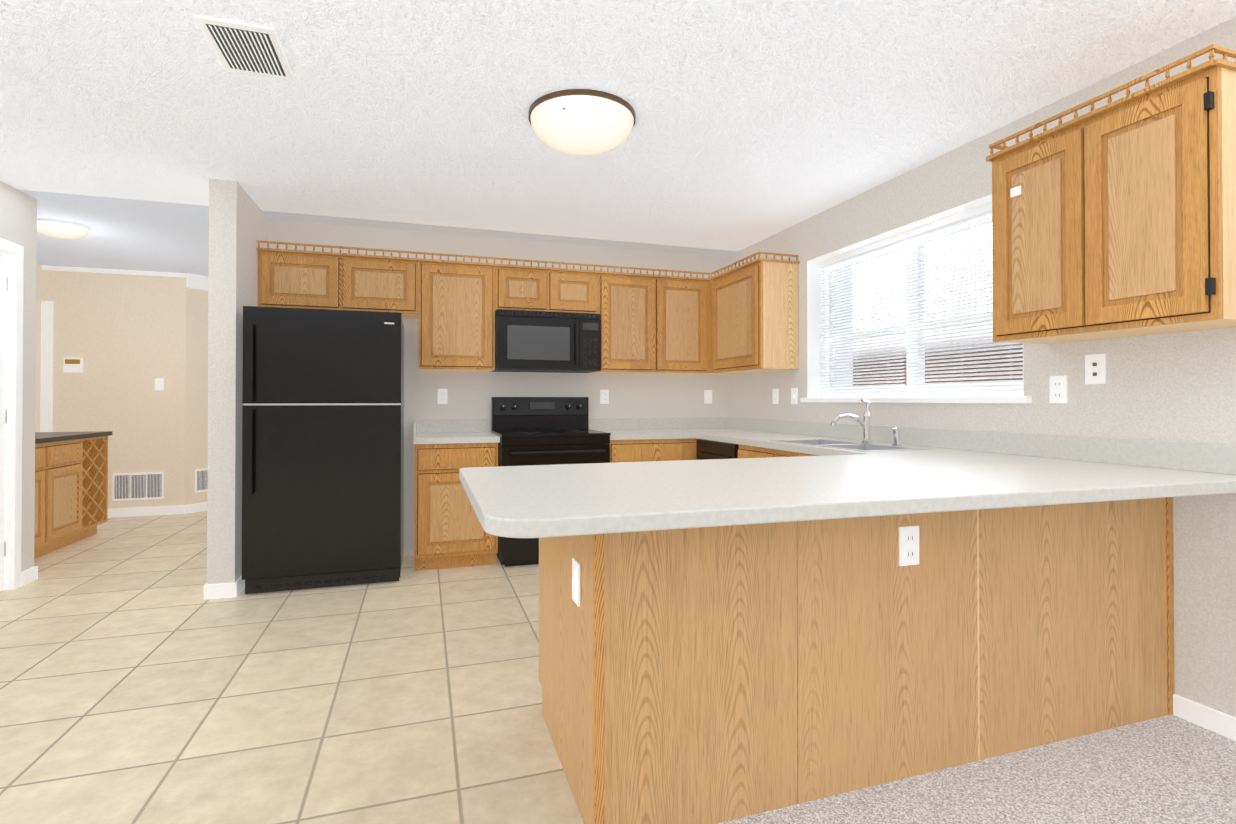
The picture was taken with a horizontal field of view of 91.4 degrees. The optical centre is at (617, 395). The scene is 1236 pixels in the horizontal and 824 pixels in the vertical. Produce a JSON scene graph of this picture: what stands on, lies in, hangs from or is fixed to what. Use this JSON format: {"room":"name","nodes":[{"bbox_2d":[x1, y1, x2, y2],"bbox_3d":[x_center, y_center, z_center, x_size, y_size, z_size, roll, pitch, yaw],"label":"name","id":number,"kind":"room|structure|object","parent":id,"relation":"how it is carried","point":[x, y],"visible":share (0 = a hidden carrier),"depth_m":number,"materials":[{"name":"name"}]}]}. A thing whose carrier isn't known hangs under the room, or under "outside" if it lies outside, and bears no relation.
{"room":"kitchen","nodes":[
{"label":"kitchen","id":0,"kind":"room"},
{"bbox_2d":[0,181,36,571],"bbox_3d":[-2.562,-0.071,0.051,0.120,2.440,8.000,0,0,-18],"label":"wall","id":1,"kind":"structure","parent":0,"point":[18,217],"depth_m":3.75,"materials":[{"name":"paint"}]},
{"bbox_2d":[0,253,7,590],"bbox_3d":[-3.552,0.156,3.265,0.110,2.020,0.824,0,0,-18],"label":"door","id":2,"kind":"structure","parent":1,"relation":"in","point":[3,292],"depth_m":3.62,"materials":[{"name":"white wood"}]},
{"bbox_2d":[0,238,23,590],"bbox_3d":[-3.591,0.124,3.248,0.135,2.100,0.960,0,0,-18],"label":"door frame","id":3,"kind":"structure","parent":1,"relation":"attached to","point":[13,252],"depth_m":3.66,"materials":[{"name":"white wood"}]},
{"bbox_2d":[21,502,1235,740],"bbox_3d":[-1.249,1.125,2.446,6.060,0.085,11.763,0,0,-18],"label":"baseboard","id":4,"kind":"structure","parent":1,"relation":"attached to","point":[1207,718],"depth_m":3.49,"materials":[{"name":"white wood"}]},
{"bbox_2d":[35,263,42,431],"bbox_3d":[-5.224,-0.035,4.691,0.120,2.440,2.470,0,0,-18],"label":"wall","id":5,"kind":"structure","parent":0,"point":[39,271],"depth_m":5.72,"materials":[{"name":"paint"}]},
{"bbox_2d":[42,270,185,508],"bbox_3d":[-4.973,-0.024,6.008,1.170,2.440,0.120,0,0,-18],"label":"wall","id":6,"kind":"structure","parent":0,"point":[122,336],"depth_m":5.98,"materials":[{"name":"paint"}]},
{"bbox_2d":[40,301,52,431],"bbox_3d":[-5.468,0.144,5.773,0.085,2.100,0.018,0,0,-18],"label":"door frame","id":7,"kind":"structure","parent":6,"relation":"attached to","point":[46,399],"depth_m":5.77,"materials":[{"name":"white wood"}]},
{"bbox_2d":[64,358,82,372],"bbox_3d":[-5.269,-0.296,5.836,0.140,0.140,0.027,0,0,-18],"label":"thermostat","id":8,"kind":"object","parent":6,"relation":"attached to","point":[73,364],"visible":1,"depth_m":5.83,"materials":[{"name":"white plastic"}]},
{"bbox_2d":[42,265,207,290],"bbox_3d":[-4.488,-1.168,6.847,2.605,0.140,1.428,0,0,-18],"label":"crown molding","id":9,"kind":"structure","parent":6,"relation":"attached to","point":[194,281],"depth_m":6.03,"materials":[{"name":"white wood"}]},
{"bbox_2d":[113,472,163,500],"bbox_3d":[-4.767,0.901,5.998,0.420,0.270,0.011,0,0,-18],"label":"air vent","id":10,"kind":"object","parent":6,"relation":"in","point":[139,486],"visible":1,"depth_m":6.00,"materials":[{"name":"white metal"}]},
{"bbox_2d":[155,379,163,389],"bbox_3d":[-4.605,-0.114,6.057,0.072,0.116,0.014,0,0,-18],"label":"light switch","id":11,"kind":"object","parent":6,"relation":"attached to","point":[159,384],"visible":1,"depth_m":6.06,"materials":[{"name":"white plastic"}]},
{"bbox_2d":[184,274,207,513],"bbox_3d":[-3.997,-0.016,7.049,0.120,2.440,2.000,0,-1,27],"label":"wall","id":12,"kind":"structure","parent":0,"point":[196,389],"depth_m":6.22,"materials":[{"name":"paint"}]},
{"bbox_2d":[195,468,206,492],"bbox_3d":[-4.245,0.879,6.411,0.011,0.240,0.450,0,-1,27],"label":"air vent","id":13,"kind":"object","parent":12,"relation":"in","point":[200,480],"visible":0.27,"depth_m":6.25,"materials":[{"name":"white"}]},
{"bbox_2d":[207,178,268,584],"bbox_3d":[-3.032,-0.026,5.744,0.140,2.440,4.680,0,0,-18],"label":"wall","id":14,"kind":"structure","parent":0,"point":[238,223],"depth_m":3.53,"materials":[{"name":"paint"}]},
{"bbox_2d":[0,510,583,823],"bbox_3d":[-1.296,1.229,2.555,6.700,0.120,12.400,0,0,-18],"label":"floor","id":15,"kind":"structure","parent":0,"point":[142,681],"depth_m":2.34,"materials":[{"name":"beige tile"}]},
{"bbox_2d":[34,435,85,558],"bbox_3d":[-4.423,0.759,4.263,0.642,0.843,0.975,0,0,-18],"label":"base cabinet","id":16,"kind":"object","parent":15,"relation":"on","point":[71,487],"depth_m":4.52,"materials":[{"name":"brown wood"}]},
{"bbox_2d":[35,431,111,442],"bbox_3d":[-4.489,0.321,4.476,0.645,0.035,1.435,0,0,-18],"label":"countertop","id":17,"kind":"structure","parent":16,"relation":"on","point":[39,436],"depth_m":4.80,"materials":[{"name":"grey stone"}]},
{"bbox_2d":[242,306,403,593],"bbox_3d":[-1.886,0.329,3.992,0.870,1.698,0.815,0,0,-18],"label":"fridge","id":18,"kind":"object","parent":15,"relation":"on","point":[323,448],"visible":1,"depth_m":3.64,"materials":[{"name":"black metal"}]},
{"bbox_2d":[414,443,497,570],"bbox_3d":[-1.178,0.752,4.359,0.544,0.856,0.638,0,0,-18],"label":"base cabinet","id":19,"kind":"object","parent":15,"relation":"on","point":[450,532],"depth_m":4.05,"materials":[{"name":"brown wood"}]},
{"bbox_2d":[413,419,499,443],"bbox_3d":[-1.177,0.254,4.361,0.565,0.139,0.644,0,0,-18],"label":"countertop","id":20,"kind":"structure","parent":19,"relation":"on","point":[473,430],"depth_m":4.57,"materials":[{"name":"laminate"}]},
{"bbox_2d":[491,397,610,566],"bbox_3d":[-0.519,0.596,4.515,0.775,1.173,0.736,0,0,-18],"label":"range","id":21,"kind":"object","parent":15,"relation":"on","point":[542,430],"visible":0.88,"depth_m":4.29,"materials":[{"name":"black metal"}]},
{"bbox_2d":[609,438,696,462],"bbox_3d":[0.176,0.756,4.799,0.712,0.856,0.638,0,0,-18],"label":"base cabinet","id":22,"kind":"object","parent":15,"relation":"on","point":[643,450],"depth_m":4.50,"materials":[{"name":"brown wood"}]},
{"bbox_2d":[589,417,692,439],"bbox_3d":[0.166,0.257,4.796,0.690,0.139,0.644,0,0,-18],"label":"countertop","id":23,"kind":"structure","parent":22,"relation":"on","point":[619,428],"depth_m":5.03,"materials":[{"name":"laminate"}]},
{"bbox_2d":[413,428,945,455],"bbox_3d":[0.085,0.299,3.849,2.651,0.040,2.396,0,0,-18],"label":"countertop","id":24,"kind":"structure","parent":22,"relation":"on","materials":[{"name":"laminate"}]},
{"bbox_2d":[539,521,806,823],"bbox_3d":[0.114,0.734,1.949,0.594,0.856,0.719,0,0,-18],"label":"base cabinet","id":25,"kind":"object","parent":15,"relation":"on","point":[711,675],"depth_m":1.62,"materials":[{"name":"brown wood"}]},
{"bbox_2d":[572,558,579,606],"bbox_3d":[-0.121,0.522,1.690,0.014,0.116,0.072,0,0,-18],"label":"outlet","id":26,"kind":"object","parent":25,"relation":"attached to","point":[575,561],"depth_m":1.68,"materials":[{"name":"white plastic"}]},
{"bbox_2d":[697,439,738,459],"bbox_3d":[0.956,0.755,4.393,0.616,0.853,0.600,0,0,-18],"label":"dishwasher","id":27,"kind":"object","parent":15,"relation":"on","point":[708,449],"visible":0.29,"depth_m":4.28,"materials":[{"name":"black metal"}]},
{"bbox_2d":[738,444,769,457],"bbox_3d":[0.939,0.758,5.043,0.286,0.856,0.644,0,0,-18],"label":"base cabinet","id":28,"kind":"object","parent":15,"relation":"on","point":[744,451],"depth_m":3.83,"materials":[{"name":"brown wood"}]},
{"bbox_2d":[685,399,1235,498],"bbox_3d":[1.248,0.226,3.571,0.611,0.406,3.643,0,0,-18],"label":"countertop","id":29,"kind":"structure","parent":28,"relation":"on","point":[1168,468],"depth_m":2.63,"materials":[{"name":"laminate"}]},
{"bbox_2d":[770,439,930,451],"bbox_3d":[1.268,0.350,3.393,0.426,0.157,0.836,0,0,-18],"label":"sink basin","id":30,"kind":"object","parent":29,"relation":"in","point":[865,445],"depth_m":3.39,"materials":[{"name":"silver metal"}]},
{"bbox_2d":[831,399,900,445],"bbox_3d":[1.352,0.144,3.311,0.273,0.254,0.272,0,0,-18],"label":"faucet","id":31,"kind":"object","parent":29,"relation":"on","point":[866,423],"depth_m":3.41,"materials":[{"name":"silver metal"}]},
{"bbox_2d":[807,510,978,801],"bbox_3d":[0.715,0.735,2.143,0.669,0.856,0.711,0,0,-18],"label":"peninsula panel","id":32,"kind":"object","parent":15,"relation":"on","point":[893,600],"depth_m":1.80,"materials":[{"name":"brown wood"}]},
{"bbox_2d":[899,526,918,565],"bbox_3d":[0.879,0.453,1.821,0.072,0.116,0.008,0,0,-18],"label":"outlet","id":33,"kind":"object","parent":32,"relation":"attached to","point":[908,535],"depth_m":1.82,"materials":[{"name":"white plastic"}]},
{"bbox_2d":[979,497,1173,760],"bbox_3d":[1.466,0.737,2.385,0.925,0.856,0.714,0,0,-18],"label":"peninsula panel","id":34,"kind":"object","parent":15,"relation":"on","point":[1076,600],"depth_m":2.04,"materials":[{"name":"brown wood"}]},
{"bbox_2d":[459,447,1148,537],"bbox_3d":[0.445,0.284,2.050,1.854,0.040,1.246,0,0,-18],"label":"countertop","id":35,"kind":"structure","parent":34,"relation":"on","point":[864,468],"depth_m":1.69,"materials":[{"name":"laminate"}]},
{"bbox_2d":[269,219,726,552],"bbox_3d":[-0.628,-0.033,4.947,3.940,2.440,0.120,0,0,-18],"label":"wall","id":36,"kind":"structure","parent":0,"point":[470,394],"depth_m":4.80,"materials":[{"name":"paint"}]},
{"bbox_2d":[257,244,420,318],"bbox_3d":[-1.948,-0.777,4.284,1.008,0.389,0.329,0,0,-18],"label":"upper cabinet","id":37,"kind":"object","parent":36,"relation":"attached to","point":[287,278],"depth_m":4.13,"materials":[{"name":"brown wood"}]},
{"bbox_2d":[438,389,446,403],"bbox_3d":[-1.350,0.005,4.644,0.072,0.116,0.008,0,0,-18],"label":"outlet","id":38,"kind":"object","parent":36,"relation":"attached to","point":[442,396],"depth_m":4.64,"materials":[{"name":"white plastic"}]},
{"bbox_2d":[417,256,496,371],"bbox_3d":[-1.211,-0.580,4.522,0.538,0.779,0.329,0,0,-18],"label":"upper cabinet","id":39,"kind":"object","parent":36,"relation":"attached to","point":[456,322],"depth_m":4.37,"materials":[{"name":"brown wood"}]},
{"bbox_2d":[497,264,600,315],"bbox_3d":[-0.577,-0.801,4.729,0.790,0.334,0.329,0,0,-18],"label":"upper cabinet","id":40,"kind":"object","parent":36,"relation":"attached to","point":[528,288],"depth_m":4.58,"materials":[{"name":"brown wood"}]},
{"bbox_2d":[491,309,600,372],"bbox_3d":[-0.562,-0.410,4.680,0.786,0.440,0.426,0,0,-18],"label":"microwave","id":41,"kind":"object","parent":40,"relation":"attached to","point":[546,341],"visible":0.98,"depth_m":4.50,"materials":[{"name":"black"}]},
{"bbox_2d":[600,390,608,403],"bbox_3d":[-0.114,0.008,5.045,0.072,0.116,0.008,0,0,-18],"label":"outlet","id":42,"kind":"object","parent":36,"relation":"attached to","point":[604,394],"depth_m":5.04,"materials":[{"name":"white plastic"}]},
{"bbox_2d":[591,268,708,374],"bbox_3d":[0.252,-0.576,4.996,0.949,0.779,0.329,0,0,-18],"label":"upper cabinet","id":43,"kind":"object","parent":36,"relation":"attached to","point":[651,324],"depth_m":4.85,"materials":[{"name":"brown wood"}]},
{"bbox_2d":[704,390,711,402],"bbox_3d":[0.800,0.011,5.342,0.072,0.116,0.008,0,0,-18],"label":"outlet","id":44,"kind":"object","parent":36,"relation":"attached to","point":[707,393],"depth_m":5.34,"materials":[{"name":"white plastic"}]},
{"bbox_2d":[0,0,1235,276],"bbox_3d":[-1.296,-1.331,2.575,6.700,0.120,12.400,0,0,-18],"label":"ceiling","id":45,"kind":"structure","parent":0,"point":[758,120],"depth_m":2.64,"materials":[{"name":"white paint"}]},
{"bbox_2d":[37,218,90,238],"bbox_3d":[-4.111,-1.211,4.446,0.340,0.090,0.340,0,0,-18],"label":"ceiling light","id":46,"kind":"object","parent":45,"relation":"attached to","point":[59,229],"visible":0.9,"depth_m":4.37,"materials":[{"name":"white glass"}]},
{"bbox_2d":[193,15,294,80],"bbox_3d":[-1.360,-1.266,2.222,0.240,0.014,0.350,0,0,-18],"label":"ceiling vent","id":47,"kind":"object","parent":45,"relation":"in","point":[245,48],"visible":1,"depth_m":2.19,"materials":[{"name":"white metal"}]},
{"bbox_2d":[529,89,635,155],"bbox_3d":[-0.162,-1.196,2.742,0.484,0.146,0.484,0,0,-18],"label":"ceiling light","id":48,"kind":"object","parent":45,"relation":"attached to","point":[582,122],"visible":1,"depth_m":2.60,"materials":[{"name":"white glass"}]},
{"bbox_2d":[717,715,1235,823],"bbox_3d":[1.875,1.200,-0.396,2.490,0.132,4.830,0,0,-18],"label":"floor carpet","id":49,"kind":"object","parent":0,"point":[1171,769],"visible":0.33,"depth_m":1.76,"materials":[{"name":"grey carpet"}]},
{"bbox_2d":[727,17,1235,717],"bbox_3d":[2.328,-0.058,1.638,0.240,2.440,8.000,0,0,-18],"label":"wall","id":50,"kind":"structure","parent":0,"point":[1177,387],"depth_m":2.40,"materials":[{"name":"paint"}]},
{"bbox_2d":[709,256,799,374],"bbox_3d":[1.038,-0.579,4.682,0.329,0.779,0.750,0,0,-18],"label":"upper cabinet","id":51,"kind":"object","parent":50,"relation":"attached to","point":[754,304],"depth_m":4.37,"materials":[{"name":"brown wood"}]},
{"bbox_2d":[773,389,777,403],"bbox_3d":[1.215,0.006,4.662,0.009,0.116,0.072,0,0,-18],"label":"outlet","id":52,"kind":"object","parent":50,"relation":"attached to","point":[775,391],"depth_m":4.66,"materials":[{"name":"white plastic"}]},
{"bbox_2d":[791,388,797,403],"bbox_3d":[1.289,0.004,4.423,0.014,0.116,0.072,0,0,-18],"label":"outlet","id":53,"kind":"object","parent":50,"relation":"attached to","point":[794,391],"depth_m":4.42,"materials":[{"name":"white plastic"}]},
{"bbox_2d":[413,417,1235,474],"bbox_3d":[0.277,0.224,3.260,2.651,0.100,3.636,0,0,-18],"label":"backsplash","id":54,"kind":"structure","parent":50,"relation":"attached to","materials":[{"name":"laminate"}]},
{"bbox_2d":[807,194,1023,397],"bbox_3d":[1.688,-0.476,3.547,0.199,0.975,1.620,0,0,-18],"label":"window","id":55,"kind":"structure","parent":50,"relation":"in","point":[942,261],"depth_m":3.59,"materials":[{"name":"white plastic"}]},
{"bbox_2d":[818,233,906,396],"bbox_3d":[1.558,-0.474,3.926,0.054,0.961,0.794,0,0,-18],"label":"window blind","id":56,"kind":"object","parent":55,"relation":"attached to","point":[886,242],"visible":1,"depth_m":3.88,"materials":[{"name":"white plastic"}]},
{"bbox_2d":[903,201,1022,395],"bbox_3d":[1.812,-0.480,3.165,0.040,0.961,0.794,0,0,-18],"label":"window blind","id":57,"kind":"object","parent":55,"relation":"attached to","point":[977,211],"visible":0.71,"depth_m":3.20,"materials":[{"name":"white plastic"}]},
{"bbox_2d":[801,396,1031,402],"bbox_3d":[1.650,0.025,3.530,0.180,0.032,1.700,0,0,-18],"label":"window sill","id":58,"kind":"structure","parent":50,"relation":"attached to","point":[1016,399],"depth_m":3.22,"materials":[{"name":"white"}]},
{"bbox_2d":[1050,376,1067,402],"bbox_3d":[1.888,-0.027,2.588,0.009,0.116,0.072,0,0,-18],"label":"outlet","id":59,"kind":"object","parent":50,"relation":"attached to","point":[1058,384],"depth_m":2.58,"materials":[{"name":"white plastic"}]},
{"bbox_2d":[1085,354,1105,383],"bbox_3d":[1.934,-0.108,2.446,0.008,0.120,0.075,0,0,-18],"label":"outlet","id":60,"kind":"object","parent":50,"relation":"attached to","point":[1095,368],"depth_m":2.44,"materials":[{"name":"white plastic"}]},
{"bbox_2d":[986,52,1235,343],"bbox_3d":[1.834,-0.618,2.228,0.329,0.779,0.760,0,0,-18],"label":"upper cabinet","id":61,"kind":"object","parent":50,"relation":"attached to","point":[1117,218],"depth_m":2.06,"materials":[{"name":"brown wood"}]}
]}

